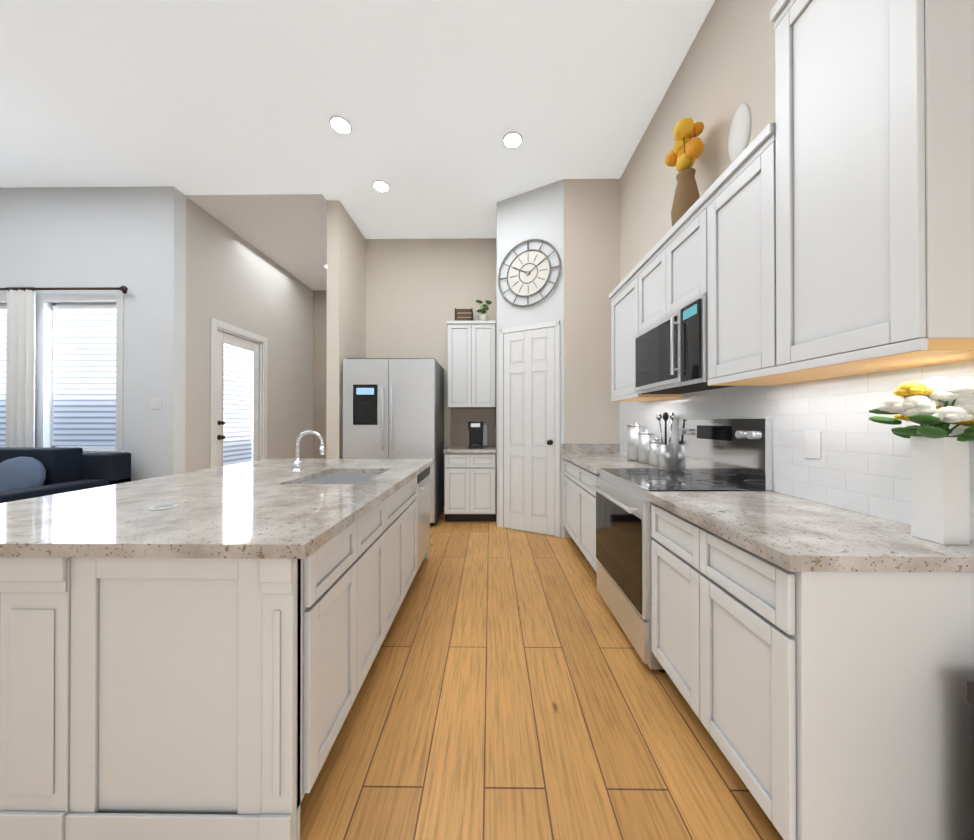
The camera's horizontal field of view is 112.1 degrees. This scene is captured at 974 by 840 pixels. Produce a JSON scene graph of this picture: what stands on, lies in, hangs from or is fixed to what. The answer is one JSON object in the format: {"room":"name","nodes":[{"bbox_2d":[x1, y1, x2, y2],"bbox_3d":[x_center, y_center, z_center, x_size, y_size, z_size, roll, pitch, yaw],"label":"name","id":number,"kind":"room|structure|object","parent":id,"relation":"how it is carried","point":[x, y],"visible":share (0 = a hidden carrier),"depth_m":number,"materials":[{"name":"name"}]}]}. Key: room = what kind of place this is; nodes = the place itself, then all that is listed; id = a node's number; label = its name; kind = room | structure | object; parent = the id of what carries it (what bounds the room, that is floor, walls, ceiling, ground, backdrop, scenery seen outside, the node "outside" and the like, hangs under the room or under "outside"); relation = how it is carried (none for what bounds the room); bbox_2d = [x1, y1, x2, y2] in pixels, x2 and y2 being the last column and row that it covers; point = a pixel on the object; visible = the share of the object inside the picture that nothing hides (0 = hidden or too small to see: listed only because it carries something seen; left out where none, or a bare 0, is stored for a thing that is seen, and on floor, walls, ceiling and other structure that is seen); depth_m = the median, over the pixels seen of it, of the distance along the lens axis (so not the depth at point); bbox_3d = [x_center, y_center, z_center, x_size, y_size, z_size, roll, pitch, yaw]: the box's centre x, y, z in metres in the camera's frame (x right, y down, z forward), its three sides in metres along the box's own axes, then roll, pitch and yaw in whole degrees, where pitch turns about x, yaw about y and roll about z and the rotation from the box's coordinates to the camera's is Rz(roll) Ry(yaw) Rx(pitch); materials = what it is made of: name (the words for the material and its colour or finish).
{"room":"kitchen","nodes":[
{"label":"kitchen","id":0,"kind":"room"},
{"bbox_2d":[0,186,185,480],"bbox_3d":[-6.349,-0.673,3.777,5.670,3.900,0.150,0,0,1],"label":"wall","id":1,"kind":"structure","parent":0,"point":[132,240],"depth_m":3.69,"materials":[{"name":"white paint"}]},
{"bbox_2d":[0,294,124,451],"bbox_3d":[-5.125,-0.488,3.722,2.140,1.830,0.135,0,0,1],"label":"window frames","id":2,"kind":"structure","parent":1,"relation":"in","point":[87,377],"depth_m":3.73,"materials":[{"name":"white plastic"}]},
{"bbox_2d":[0,286,127,447],"bbox_3d":[-5.221,-0.118,3.634,2.530,2.710,0.108,0,0,1],"label":"curtain","id":3,"kind":"object","parent":1,"relation":"attached to","point":[20,383],"visible":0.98,"depth_m":3.60,"materials":[{"name":"white fabric"}]},
{"bbox_2d":[150,398,160,408],"bbox_3d":[-3.705,-0.183,3.668,0.120,0.120,0.012,0,0,1],"label":"switch plate","id":4,"kind":"object","parent":1,"relation":"attached to","point":[155,403],"visible":1,"depth_m":3.67,"materials":[{"name":"white plastic"}]},
{"bbox_2d":[185,197,312,471],"bbox_3d":[-3.575,-0.666,5.275,0.150,3.900,2.900,0,0,1],"label":"wall","id":5,"kind":"structure","parent":0,"point":[234,279],"depth_m":4.80,"materials":[{"name":"beige paint"}]},
{"bbox_2d":[210,317,267,467],"bbox_3d":[-3.555,-0.009,4.677,0.197,2.580,1.050,0,0,1],"label":"back door","id":6,"kind":"structure","parent":5,"relation":"in","point":[238,390],"depth_m":4.66,"materials":[{"name":"white metal"}]},
{"bbox_2d":[313,290,326,458],"bbox_3d":[-2.696,-0.660,6.641,1.880,3.900,0.150,0,0,1],"label":"wall","id":7,"kind":"structure","parent":0,"point":[319,352],"depth_m":6.56,"materials":[{"name":"beige paint"}]},
{"bbox_2d":[326,200,365,458],"bbox_3d":[-1.833,-0.670,4.408,0.150,3.900,1.000,0,0,1],"label":"wall","id":8,"kind":"structure","parent":0,"point":[346,289],"depth_m":3.94,"materials":[{"name":"beige paint"}]},
{"bbox_2d":[0,0,714,290],"bbox_3d":[-3.799,-2.674,2.236,10.800,0.112,9.900,0,0,1],"label":"ceiling","id":9,"kind":"structure","parent":0,"point":[433,102],"depth_m":2.71,"materials":[{"name":"white paint"}]},
{"bbox_2d":[329,116,351,134],"bbox_3d":[-1.302,-2.624,2.921,0.186,0.014,0.186,0,0,1],"label":"recessed light","id":10,"kind":"object","parent":9,"relation":"in","point":[340,125],"visible":1,"depth_m":2.92,"materials":[{"name":"white"}]},
{"bbox_2d":[373,180,389,192],"bbox_3d":[-1.185,-2.621,3.680,0.186,0.014,0.186,0,0,1],"label":"recessed light","id":11,"kind":"object","parent":9,"relation":"in","point":[381,186],"visible":1,"depth_m":3.68,"materials":[{"name":"white"}]},
{"bbox_2d":[503,131,521,148],"bbox_3d":[0.239,-2.624,3.076,0.186,0.014,0.186,0,0,1],"label":"recessed light","id":12,"kind":"object","parent":9,"relation":"in","point":[512,140],"visible":1,"depth_m":3.08,"materials":[{"name":"white plastic"}]},
{"bbox_2d":[366,238,495,508],"bbox_3d":[-0.814,-0.668,4.813,1.920,3.900,0.170,0,0,1],"label":"wall","id":13,"kind":"structure","parent":0,"point":[418,291],"depth_m":4.73,"materials":[{"name":"beige paint"}]},
{"bbox_2d":[446,320,495,407],"bbox_3d":[-0.209,-0.745,4.532,0.654,1.150,0.369,0,0,1],"label":"upper cabinet","id":14,"kind":"object","parent":13,"relation":"attached to","point":[471,364],"visible":1,"depth_m":4.37,"materials":[{"name":"white wood"}]},
{"bbox_2d":[455,308,472,320],"bbox_3d":[-0.316,-1.420,4.546,0.240,0.200,0.200,0,0,1],"label":"crate","id":15,"kind":"object","parent":14,"relation":"on","point":[463,312],"visible":0.62,"depth_m":4.45,"materials":[{"name":"brown wood"}]},
{"bbox_2d":[476,300,491,320],"bbox_3d":[-0.043,-1.482,4.538,0.222,0.324,0.227,0,0,1],"label":"decorative plant","id":16,"kind":"object","parent":14,"relation":"on","point":[481,316],"visible":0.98,"depth_m":4.47,"materials":[{"name":"green plant"}]},
{"bbox_2d":[450,408,494,444],"bbox_3d":[-0.203,0.100,4.715,0.644,0.532,0.008,0,0,1],"label":"backsplash","id":17,"kind":"structure","parent":13,"relation":"attached to","point":[460,418],"depth_m":4.71,"materials":[{"name":"tile"}]},
{"bbox_2d":[300,509,783,839],"bbox_3d":[-3.799,1.321,2.218,10.800,0.100,9.900,0,0,1],"label":"floor","id":18,"kind":"structure","parent":0,"point":[514,687],"depth_m":1.35,"materials":[{"name":"brown wood"}]},
{"bbox_2d":[0,447,130,502],"bbox_3d":[-5.076,0.774,3.058,2.530,1.000,0.950,0,0,1],"label":"sofa","id":19,"kind":"object","parent":18,"relation":"on","point":[29,472],"visible":0.44,"depth_m":3.09,"materials":[{"name":"blue"}]},
{"bbox_2d":[0,462,433,839],"bbox_3d":[-1.102,0.831,1.977,1.220,0.875,2.074,0,0,1],"label":"kitchen island","id":20,"kind":"object","parent":18,"relation":"on","point":[190,655],"depth_m":0.96,"materials":[{"name":"grey wood"}]},
{"bbox_2d":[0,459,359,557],"bbox_3d":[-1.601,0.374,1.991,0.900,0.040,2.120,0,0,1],"label":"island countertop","id":21,"kind":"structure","parent":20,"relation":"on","point":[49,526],"depth_m":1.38,"materials":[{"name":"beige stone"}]},
{"bbox_2d":[76,459,433,561],"bbox_3d":[-0.826,0.374,1.983,0.649,0.040,2.120,0,0,1],"label":"island countertop","id":22,"kind":"structure","parent":20,"relation":"on","point":[281,522],"depth_m":1.11,"materials":[{"name":"beige stone"}]},
{"bbox_2d":[304,470,383,481],"bbox_3d":[-0.925,0.489,2.104,0.461,0.213,0.612,0,0,1],"label":"sink","id":23,"kind":"object","parent":22,"relation":"in","point":[333,475],"depth_m":2.40,"materials":[{"name":"grey metal"}]},
{"bbox_2d":[343,358,443,524],"bbox_3d":[-1.169,0.264,4.274,1.100,2.030,0.891,0,0,1],"label":"fridge","id":24,"kind":"object","parent":18,"relation":"on","point":[393,408],"visible":0.79,"depth_m":3.90,"materials":[{"name":"grey metal"}]},
{"bbox_2d":[443,445,495,520],"bbox_3d":[-0.209,0.822,4.368,0.649,0.915,0.684,0,0,1],"label":"base cabinet","id":25,"kind":"object","parent":18,"relation":"on","point":[469,484],"visible":1,"depth_m":4.05,"materials":[{"name":"grey wood"}]},
{"bbox_2d":[468,422,486,447],"bbox_3d":[-0.121,0.193,4.365,0.245,0.340,0.285,0,0,1],"label":"coffee maker","id":26,"kind":"object","parent":25,"relation":"on","point":[477,434],"visible":1,"depth_m":4.36,"materials":[{"name":"grey plastic"}]},
{"bbox_2d":[562,457,572,538],"bbox_3d":[1.128,0.837,3.226,0.605,0.876,0.638,0,0,1],"label":"base cabinet","id":27,"kind":"object","parent":18,"relation":"on","point":[568,465],"depth_m":3.37,"materials":[{"name":"grey wood"}]},
{"bbox_2d":[573,465,599,572],"bbox_3d":[1.123,0.835,2.702,0.605,0.876,0.634,0,0,1],"label":"base cabinet","id":28,"kind":"object","parent":18,"relation":"on","point":[584,497],"depth_m":2.77,"materials":[{"name":"grey wood"}]},
{"bbox_2d":[561,453,676,472],"bbox_3d":[1.114,0.378,2.966,0.632,0.040,1.160,0,0,1],"label":"countertop","id":29,"kind":"structure","parent":28,"relation":"on","point":[591,461],"depth_m":2.83,"materials":[{"name":"beige stone"}]},
{"bbox_2d":[627,422,639,460],"bbox_3d":[1.317,0.187,2.893,0.153,0.338,0.153,0,0,-8],"label":"canister","id":30,"kind":"object","parent":29,"relation":"on","point":[629,427],"depth_m":2.86,"materials":[{"name":"glass"}]},
{"bbox_2d":[633,428,639,462],"bbox_3d":[1.326,0.218,2.723,0.132,0.278,0.132,0,0,-8],"label":"canister","id":31,"kind":"object","parent":29,"relation":"on","point":[636,431],"depth_m":2.83,"materials":[{"name":"metal"}]},
{"bbox_2d":[650,501,684,697],"bbox_3d":[1.110,0.829,1.404,0.605,0.876,0.434,0,0,1],"label":"base cabinet","id":32,"kind":"object","parent":18,"relation":"on","point":[668,531],"depth_m":1.47,"materials":[{"name":"grey wood"}]},
{"bbox_2d":[590,419,771,672],"bbox_3d":[1.072,0.632,2.004,0.690,1.275,0.754,0,0,1],"label":"range","id":33,"kind":"object","parent":18,"relation":"on","point":[724,454],"visible":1,"depth_m":1.85,"materials":[{"name":"metal"}]},
{"bbox_2d":[685,521,973,839],"bbox_3d":[1.107,0.828,1.076,0.605,0.876,0.447,0,0,1],"label":"base cabinet","id":34,"kind":"object","parent":18,"relation":"on","point":[815,660],"depth_m":0.86,"materials":[{"name":"grey wood"}]},
{"bbox_2d":[645,491,973,572],"bbox_3d":[1.097,0.371,1.231,0.632,0.040,0.785,0,0,1],"label":"countertop","id":35,"kind":"structure","parent":34,"relation":"on","point":[794,534],"depth_m":1.01,"materials":[{"name":"beige stone"}]},
{"bbox_2d":[869,376,973,544],"bbox_3d":[1.286,0.109,0.951,0.226,0.479,0.343,0,0,1],"label":"flower vase","id":36,"kind":"object","parent":35,"relation":"on","point":[936,406],"visible":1,"depth_m":0.93,"materials":[{"name":"white ceramic"}]},
{"bbox_2d":[967,681,973,704],"bbox_3d":[1.278,0.946,0.611,0.245,0.635,0.360,0,0,1],"label":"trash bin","id":37,"kind":"object","parent":18,"relation":"on","point":[970,691],"visible":1,"depth_m":0.79,"materials":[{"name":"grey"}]},
{"bbox_2d":[496,179,619,537],"bbox_3d":[0.871,-0.671,4.222,1.500,3.900,1.320,0,0,1],"label":"wall","id":38,"kind":"structure","parent":0,"point":[575,223],"depth_m":3.56,"materials":[{"name":"beige paint"}]},
{"bbox_2d":[499,320,559,537],"bbox_3d":[0.471,0.097,3.727,0.656,2.360,0.368,0,0,1],"label":"pantry door","id":39,"kind":"structure","parent":38,"relation":"in","point":[529,428],"depth_m":3.72,"materials":[{"name":"white wood"}]},
{"bbox_2d":[498,239,560,306],"bbox_3d":[0.468,-1.673,3.738,0.762,0.762,0.031,0,0,28],"label":"wall clock","id":40,"kind":"object","parent":38,"relation":"attached to","point":[528,274],"visible":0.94,"depth_m":3.73,"materials":[{"name":"silver metal"}]},
{"bbox_2d":[620,0,887,519],"bbox_3d":[1.488,-0.687,0.390,0.150,3.900,6.329,0,0,1],"label":"wall","id":41,"kind":"structure","parent":0,"point":[725,71],"depth_m":2.15,"materials":[{"name":"beige paint"}]},
{"bbox_2d":[609,265,681,399],"bbox_3d":[1.269,-0.663,2.659,0.327,0.930,0.536,0,0,1],"label":"upper cabinet","id":42,"kind":"object","parent":41,"relation":"attached to","point":[623,298],"depth_m":2.64,"materials":[{"name":"white wood"}]},
{"bbox_2d":[637,244,656,332],"bbox_3d":[1.264,-0.883,2.175,0.327,0.495,0.435,0,0,1],"label":"upper cabinet","id":43,"kind":"object","parent":41,"relation":"attached to","point":[647,267],"depth_m":2.26,"materials":[{"name":"white wood"}]},
{"bbox_2d":[659,426,663,440],"bbox_3d":[1.425,0.112,2.673,0.005,0.120,0.070,0,0,1],"label":"electrical outlet plate","id":44,"kind":"object","parent":41,"relation":"attached to","point":[662,427],"depth_m":2.66,"materials":[{"name":"white plastic"}]},
{"bbox_2d":[657,197,700,320],"bbox_3d":[1.261,-0.884,1.852,0.327,0.495,0.436,0,0,1],"label":"upper cabinet","id":45,"kind":"object","parent":41,"relation":"attached to","point":[678,251],"depth_m":1.87,"materials":[{"name":"white wood"}]},
{"bbox_2d":[665,118,703,226],"bbox_3d":[1.280,-1.523,2.115,0.211,0.785,0.304,0,0,1],"label":"decorative vase","id":46,"kind":"object","parent":45,"relation":"on","point":[684,154],"visible":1,"depth_m":2.06,"materials":[{"name":"brown ceramic"}]},
{"bbox_2d":[635,294,735,393],"bbox_3d":[1.226,-0.408,2.012,0.402,0.444,0.752,0,0,1],"label":"microwave","id":47,"kind":"object","parent":45,"relation":"attached to","point":[671,353],"visible":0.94,"depth_m":1.84,"materials":[{"name":"metal"}]},
{"bbox_2d":[562,360,973,540],"bbox_3d":[1.114,0.078,2.041,0.630,0.553,3.030,0,0,1],"label":"backsplash","id":48,"kind":"structure","parent":41,"relation":"attached to","point":[862,465],"depth_m":1.35,"materials":[{"name":"white tile"}]},
{"bbox_2d":[701,141,836,383],"bbox_3d":[1.257,-0.668,1.438,0.327,0.930,0.391,0,0,1],"label":"upper cabinet","id":49,"kind":"object","parent":41,"relation":"attached to","point":[727,205],"depth_m":1.48,"materials":[{"name":"white wood"}]},
{"bbox_2d":[728,103,751,161],"bbox_3d":[1.195,-1.308,1.551,0.100,0.350,0.143,0,0,1],"label":"decorative plate","id":50,"kind":"object","parent":49,"relation":"on","point":[739,133],"visible":0.73,"depth_m":1.53,"materials":[{"name":"white ceramic"}]},
{"bbox_2d":[804,431,820,458],"bbox_3d":[1.412,0.107,1.423,0.005,0.120,0.070,0,0,1],"label":"electrical outlet plate","id":51,"kind":"object","parent":41,"relation":"attached to","point":[812,443],"depth_m":1.42,"materials":[{"name":"white plastic"}]},
{"bbox_2d":[753,0,973,371],"bbox_3d":[1.254,-0.880,1.066,0.327,1.350,0.483,0,0,1],"label":"upper cabinet","id":52,"kind":"object","parent":41,"relation":"attached to","point":[822,228],"depth_m":0.95,"materials":[{"name":"white wood"}]}
]}

